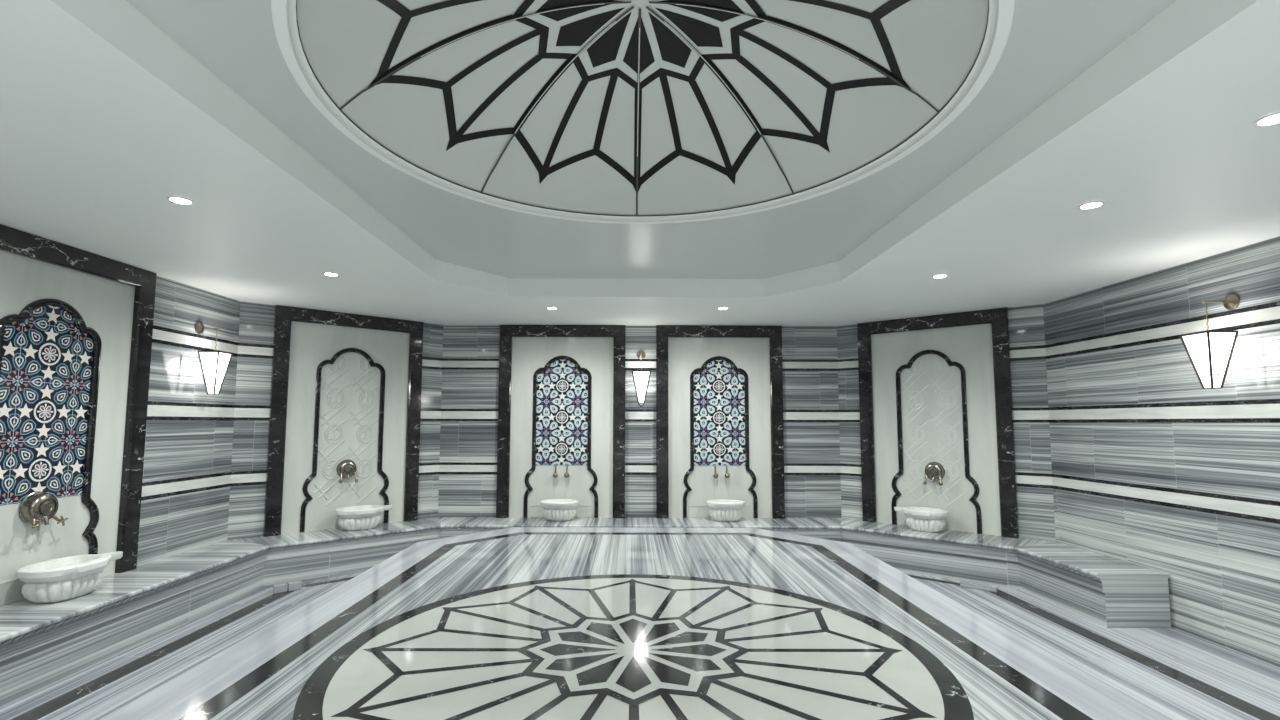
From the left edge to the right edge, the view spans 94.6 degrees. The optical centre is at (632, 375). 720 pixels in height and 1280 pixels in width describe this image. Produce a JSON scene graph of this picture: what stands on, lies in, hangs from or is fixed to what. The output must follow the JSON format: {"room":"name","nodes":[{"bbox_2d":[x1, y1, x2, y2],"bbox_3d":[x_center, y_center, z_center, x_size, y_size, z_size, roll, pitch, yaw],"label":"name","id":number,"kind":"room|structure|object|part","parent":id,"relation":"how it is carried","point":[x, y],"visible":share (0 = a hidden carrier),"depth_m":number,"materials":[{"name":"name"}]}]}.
{"room":"spa","nodes":[
{"label":"spa","id":0,"kind":"room"},
{"bbox_2d":[137,276,240,565],"bbox_3d":[-4.177,0.317,1.787,0.001,2.929,8.840,0,-5,0],"label":"wall","id":1,"kind":"structure","parent":0,"point":[185,497],"depth_m":5.54,"materials":[{"name":"stone"}]},
{"bbox_2d":[0,224,156,605],"bbox_3d":[-4.149,0.296,4.191,0.066,2.499,1.650,0,-5,0],"label":"panel","id":2,"kind":"object","parent":1,"relation":"attached to","point":[76,325],"visible":0.98,"depth_m":4.37,"materials":[{"name":"stone"}]},
{"bbox_2d":[19,491,67,529],"bbox_3d":[-4.111,0.940,4.125,0.126,0.255,0.252,0,-5,0],"label":"tap","id":3,"kind":"object","parent":2,"relation":"attached to","point":[37,508],"visible":1,"depth_m":4.08,"materials":[{"name":"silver metal"}]},
{"bbox_3d":[-4.091,1.011,4.032,0.088,0.098,0.078,0,-5,0],"label":"handle","id":4,"kind":"part","parent":3,"relation":"part of","materials":[{"name":"gold metal"}]},
{"bbox_3d":[-4.099,1.009,4.119,0.052,0.072,0.032,0,-5,0],"label":"spout","id":5,"kind":"part","parent":3,"relation":"part of","materials":[{"name":"brown metal"}]},
{"bbox_3d":[-4.092,1.025,4.205,0.088,0.098,0.078,0,-5,0],"label":"handle","id":6,"kind":"part","parent":3,"relation":"part of","materials":[{"name":"gold metal"}]},
{"bbox_3d":[-4.160,0.497,4.175,0.038,2.097,0.962,0,-5,0],"label":"arch moulding","id":7,"kind":"part","parent":2,"relation":"part of","materials":[{"name":"black stone"}]},
{"bbox_2d":[195,322,232,394],"bbox_3d":[-4.048,-0.163,5.678,0.278,0.697,0.207,0,-5,0],"label":"wall lantern","id":8,"kind":"object","parent":1,"relation":"attached to","point":[214,364],"visible":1,"depth_m":5.62,"materials":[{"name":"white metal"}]},
{"bbox_3d":[-4.168,-0.453,5.701,0.036,0.116,0.116,0,-5,0],"label":"wall plate","id":9,"kind":"part","parent":8,"relation":"part of","materials":[{"name":"gold metal"}]},
{"bbox_3d":[-4.012,-0.029,5.668,0.207,0.427,0.207,0,-5,0],"label":"metal frame","id":10,"kind":"part","parent":8,"relation":"part of","materials":[{"name":"grey"}]},
{"bbox_3d":[-4.012,-0.019,5.667,0.179,0.392,0.179,0,-5,0],"label":"lamp shade","id":11,"kind":"part","parent":8,"relation":"part of","materials":[{"name":"white glass"}]},
{"bbox_2d":[227,302,442,539],"bbox_3d":[-3.349,0.733,6.945,2.263,2.929,0.001,4,-6,-42],"label":"wall","id":12,"kind":"structure","parent":0,"point":[256,323],"depth_m":6.37,"materials":[{"name":"stone"}]},
{"bbox_2d":[263,305,423,536],"bbox_3d":[-3.314,0.519,6.945,1.650,2.499,0.066,4,-6,-42],"label":"panel","id":13,"kind":"object","parent":12,"relation":"attached to","point":[344,386],"visible":1,"depth_m":6.89,"materials":[{"name":"stone"}]},
{"bbox_3d":[-3.322,0.720,6.937,0.962,2.097,0.038,4,-6,-42],"label":"arch moulding","id":14,"kind":"part","parent":13,"relation":"part of","materials":[{"name":"black stone"}]},
{"bbox_2d":[336,459,357,482],"bbox_3d":[-3.304,1.113,6.859,0.220,0.262,0.126,4,-6,-42],"label":"tap","id":15,"kind":"object","parent":13,"relation":"attached to","point":[347,468],"visible":1,"depth_m":6.84,"materials":[{"name":"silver metal"}]},
{"bbox_2d":[0,0,1279,325],"bbox_3d":[0.122,-1.164,2.674,8.594,0.191,10.345,0,-5,0],"label":"ceiling","id":16,"kind":"structure","parent":0,"point":[110,110],"depth_m":3.43,"materials":[{"name":"white paint"}]},
{"bbox_2d":[166,196,194,204],"bbox_3d":[-2.621,-1.013,3.423,0.132,0.006,0.132,0,-5,0],"label":"recessed light","id":17,"kind":"object","parent":16,"relation":"in","point":[175,199],"visible":1,"depth_m":3.42,"materials":[{"name":"white"}]},
{"bbox_2d":[323,272,339,276],"bbox_3d":[-2.616,-0.876,5.128,0.132,0.006,0.132,0,-5,0],"label":"recessed light","id":18,"kind":"object","parent":16,"relation":"in","point":[324,273],"visible":1,"depth_m":5.13,"materials":[{"name":"white"}]},
{"bbox_2d":[271,0,1014,223],"bbox_3d":[0.038,-1.546,2.883,3.050,0.611,3.050,0,-5,0],"label":"dome","id":19,"kind":"object","parent":16,"relation":"attached to","point":[612,111],"visible":1,"depth_m":3.22,"materials":[{"name":"white paint"}]},
{"bbox_2d":[932,274,948,277],"bbox_3d":[2.679,-0.860,5.139,0.132,0.006,0.132,0,-5,0],"label":"recessed light","id":20,"kind":"object","parent":16,"relation":"in","point":[939,275],"visible":1,"depth_m":5.13,"materials":[{"name":"white"}]},
{"bbox_2d":[1077,201,1105,209],"bbox_3d":[2.689,-0.995,3.459,0.132,0.006,0.132,0,-5,0],"label":"recessed light","id":21,"kind":"object","parent":16,"relation":"in","point":[1094,204],"visible":1,"depth_m":3.46,"materials":[{"name":"white"}]},
{"bbox_2d":[1253,111,1279,126],"bbox_3d":[2.692,-1.074,2.472,0.132,0.006,0.132,0,-5,0],"label":"recessed light","id":22,"kind":"object","parent":16,"relation":"in","point":[1274,118],"visible":1,"depth_m":2.49,"materials":[{"name":"white"}]},
{"bbox_2d":[0,571,1279,719],"bbox_3d":[0.114,1.850,2.433,8.594,0.001,10.345,0,-5,0],"label":"floor","id":23,"kind":"structure","parent":0,"point":[1254,681],"depth_m":4.12,"materials":[{"name":"stone"}]},
{"bbox_2d":[11,584,306,719],"bbox_3d":[-3.361,1.775,1.633,0.144,0.001,8.760,0,-5,0],"label":"trim","id":24,"kind":"structure","parent":23,"relation":"on","point":[49,707],"depth_m":4.01,"materials":[{"name":"grey stone"}]},
{"bbox_2d":[273,583,287,593],"bbox_3d":[-3.417,2.067,5.727,0.116,0.075,0.060,4,-6,-42],"label":"marble block","id":25,"kind":"object","parent":24,"relation":"on","point":[277,588],"visible":1,"depth_m":5.71,"materials":[{"name":"grey stone"}]},
{"bbox_2d":[287,581,301,590],"bbox_3d":[-3.324,2.074,5.811,0.116,0.075,0.060,4,-6,-42],"label":"marble block","id":26,"kind":"object","parent":24,"relation":"on","point":[297,585],"visible":1,"depth_m":5.79,"materials":[{"name":"grey stone"}]},
{"bbox_2d":[0,517,1170,707],"bbox_3d":[0.114,1.638,2.458,8.588,0.428,10.322,0,-5,0],"label":"bench","id":27,"kind":"object","parent":23,"relation":"on","point":[42,645],"visible":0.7,"depth_m":5.32,"materials":[{"name":"grey stone"}]},
{"bbox_2d":[16,551,122,602],"bbox_3d":[-3.955,1.426,4.157,0.397,0.241,0.592,0,-5,0],"label":"basin","id":28,"kind":"object","parent":27,"relation":"on","point":[65,578],"visible":1,"depth_m":4.01,"materials":[{"name":"white stone"}]},
{"bbox_2d":[335,505,391,530],"bbox_3d":[-3.089,1.639,6.792,0.601,0.241,0.397,4,-6,-42],"label":"basin","id":29,"kind":"object","parent":27,"relation":"on","point":[363,517],"visible":1,"depth_m":6.64,"materials":[{"name":"white stone"}]},
{"bbox_3d":[0.110,1.591,3.979,7.449,0.027,6.159,0,-5,0],"label":"rope moulding","id":30,"kind":"part","parent":27,"relation":"part of","materials":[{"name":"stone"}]},
{"bbox_2d":[540,499,578,520],"bbox_3d":[-0.916,1.694,7.405,0.485,0.241,0.347,0,-5,0],"label":"basin","id":31,"kind":"object","parent":27,"relation":"on","point":[554,509],"visible":1,"depth_m":7.28,"materials":[{"name":"white stone"}]},
{"bbox_3d":[0.115,1.534,2.457,8.548,0.085,10.302,0,-5,0],"label":"cornice","id":32,"kind":"part","parent":27,"relation":"part of","materials":[{"name":"stone"}]},
{"bbox_3d":[0.115,1.442,2.474,8.588,0.035,10.322,0,-5,0],"label":"seat","id":33,"kind":"part","parent":27,"relation":"part of","materials":[{"name":"stone"}]},
{"bbox_2d":[706,500,744,521],"bbox_3d":[1.174,1.701,7.412,0.485,0.241,0.347,0,-5,0],"label":"basin","id":34,"kind":"object","parent":27,"relation":"on","point":[720,510],"visible":1,"depth_m":7.29,"materials":[{"name":"white stone"}]},
{"bbox_2d":[894,507,948,531],"bbox_3d":[3.321,1.657,6.785,0.562,0.241,0.386,-4,-6,41],"label":"basin","id":35,"kind":"object","parent":27,"relation":"on","point":[924,519],"visible":1,"depth_m":6.64,"materials":[{"name":"white stone"}]},
{"bbox_2d":[304,574,959,586],"bbox_3d":[0.101,2.167,6.398,6.880,0.001,0.985,0,-5,0],"label":"trim","id":36,"kind":"structure","parent":23,"relation":"on","point":[912,576],"depth_m":6.15,"materials":[{"name":"grey stone"}]},
{"bbox_2d":[101,527,1169,719],"bbox_3d":[0.020,1.641,2.974,4.170,0.504,7.030,0,-5,0],"label":"platform","id":37,"kind":"object","parent":23,"relation":"on","point":[513,623],"visible":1,"depth_m":3.02,"materials":[{"name":"grey stone"}]},
{"bbox_2d":[960,581,998,591],"bbox_3d":[3.461,2.105,5.894,0.330,0.064,0.044,-4,-6,41],"label":"marble ledge","id":38,"kind":"object","parent":23,"relation":"on","point":[993,588],"visible":1,"depth_m":5.87,"materials":[{"name":"grey stone"}]},
{"bbox_2d":[989,589,1279,719],"bbox_3d":[3.593,1.796,1.654,0.144,0.001,8.760,0,-5,0],"label":"trim","id":39,"kind":"structure","parent":23,"relation":"on","point":[1231,700],"depth_m":4.06,"materials":[{"name":"grey stone"}]},
{"bbox_2d":[438,325,841,517],"bbox_3d":[0.101,0.803,7.706,5.214,2.929,0.001,0,-5,0],"label":"wall","id":40,"kind":"structure","parent":0,"point":[470,357],"depth_m":7.72,"materials":[{"name":"stone"}]},
{"bbox_2d":[496,325,625,517],"bbox_3d":[-0.918,0.585,7.685,1.650,2.499,0.066,0,-5,0],"label":"panel","id":41,"kind":"object","parent":40,"relation":"attached to","point":[561,395],"visible":1,"depth_m":7.70,"materials":[{"name":"stone"}]},
{"bbox_2d":[553,465,557,495],"bbox_3d":[-0.994,1.361,7.606,0.068,0.395,0.084,0,-5,0],"label":"tap","id":42,"kind":"object","parent":41,"relation":"attached to","point":[555,474],"visible":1,"depth_m":7.62,"materials":[{"name":"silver metal"}]},
{"bbox_3d":[-0.919,0.786,7.679,0.962,2.097,0.038,0,-5,0],"label":"arch moulding","id":43,"kind":"part","parent":41,"relation":"part of","materials":[{"name":"black stone"}]},
{"bbox_2d":[564,465,568,477],"bbox_3d":[-0.846,1.362,7.607,0.068,0.395,0.084,0,-5,0],"label":"tap","id":44,"kind":"object","parent":41,"relation":"attached to","point":[566,475],"visible":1,"depth_m":7.59,"materials":[{"name":"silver metal"}]},
{"bbox_2d":[632,351,650,406],"bbox_3d":[0.116,0.033,7.619,0.252,0.745,0.296,0,-5,0],"label":"wall lantern","id":45,"kind":"object","parent":40,"relation":"attached to","point":[641,378],"visible":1,"depth_m":7.51,"materials":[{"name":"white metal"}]},
{"bbox_3d":[0.116,-0.270,7.774,0.116,0.116,0.036,0,-5,0],"label":"wall plate","id":46,"kind":"part","parent":45,"relation":"part of","materials":[{"name":"gold metal"}]},
{"bbox_3d":[0.115,0.166,7.586,0.252,0.475,0.252,0,-5,0],"label":"metal frame","id":47,"kind":"part","parent":45,"relation":"part of","materials":[{"name":"grey"}]},
{"bbox_3d":[0.115,0.151,7.588,0.217,0.392,0.217,0,-5,0],"label":"lamp shade","id":48,"kind":"part","parent":45,"relation":"part of","materials":[{"name":"white glass"}]},
{"bbox_2d":[656,325,784,518],"bbox_3d":[1.137,0.591,7.691,1.650,2.499,0.066,0,-5,0],"label":"panel","id":49,"kind":"object","parent":40,"relation":"attached to","point":[719,388],"visible":0.99,"depth_m":7.70,"materials":[{"name":"stone"}]},
{"bbox_2d":[713,466,717,496],"bbox_3d":[1.076,1.367,7.613,0.068,0.395,0.084,0,-5,0],"label":"tap","id":50,"kind":"object","parent":49,"relation":"attached to","point":[715,475],"visible":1,"depth_m":7.63,"materials":[{"name":"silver metal"}]},
{"bbox_3d":[1.136,0.793,7.685,0.962,2.097,0.038,0,-5,0],"label":"arch moulding","id":51,"kind":"part","parent":49,"relation":"part of","materials":[{"name":"black stone"}]},
{"bbox_2d":[837,304,1055,541],"bbox_3d":[3.555,0.754,6.966,2.263,2.929,0.001,-4,-6,41],"label":"wall","id":52,"kind":"structure","parent":0,"point":[1035,501],"depth_m":6.40,"materials":[{"name":"stone"}]},
{"bbox_2d":[857,307,1018,537],"bbox_3d":[3.523,0.540,6.966,1.650,2.499,0.066,-4,-6,41],"label":"panel","id":53,"kind":"object","parent":52,"relation":"attached to","point":[933,388],"visible":1,"depth_m":6.91,"materials":[{"name":"stone"}]},
{"bbox_2d":[923,462,944,485],"bbox_3d":[3.509,1.143,6.878,0.220,0.262,0.126,-4,-6,41],"label":"tap","id":54,"kind":"object","parent":53,"relation":"attached to","point":[934,471],"visible":1,"depth_m":6.86,"materials":[{"name":"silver metal"}]},
{"bbox_3d":[3.529,0.741,6.957,0.962,2.097,0.038,-4,-6,41],"label":"arch moulding","id":55,"kind":"part","parent":53,"relation":"part of","materials":[{"name":"black stone"}]},
{"bbox_2d":[1043,236,1279,667],"bbox_3d":[4.417,0.344,1.813,0.001,2.929,8.840,0,-5,0],"label":"wall","id":56,"kind":"structure","parent":0,"point":[1153,468],"depth_m":4.72,"materials":[{"name":"stone"}]},
{"bbox_2d":[1180,294,1239,388],"bbox_3d":[4.257,-0.249,4.317,0.308,0.697,0.227,0,-5,0],"label":"wall lantern","id":57,"kind":"object","parent":56,"relation":"attached to","point":[1209,352],"visible":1,"depth_m":4.25,"materials":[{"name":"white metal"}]},
{"bbox_3d":[4.217,-0.414,4.330,0.018,0.228,0.006,0,-5,0],"label":"chain","id":58,"kind":"part","parent":57,"relation":"part of","materials":[{"name":"gold metal"}]},
{"bbox_3d":[4.216,-0.105,4.306,0.198,0.392,0.198,0,-5,0],"label":"lamp shade","id":59,"kind":"part","parent":57,"relation":"part of","materials":[{"name":"white glass"}]},
{"bbox_3d":[4.216,-0.115,4.306,0.227,0.427,0.227,0,-5,0],"label":"metal frame","id":60,"kind":"part","parent":57,"relation":"part of","materials":[{"name":"grey"}]},
{"bbox_3d":[4.290,-0.538,4.341,0.205,0.018,0.020,0,-5,0],"label":"arm","id":61,"kind":"part","parent":57,"relation":"part of","materials":[{"name":"gold metal"}]},
{"bbox_3d":[4.394,-0.538,4.341,0.036,0.116,0.116,0,-5,0],"label":"wall plate","id":62,"kind":"part","parent":57,"relation":"part of","materials":[{"name":"gold metal"}]}
]}

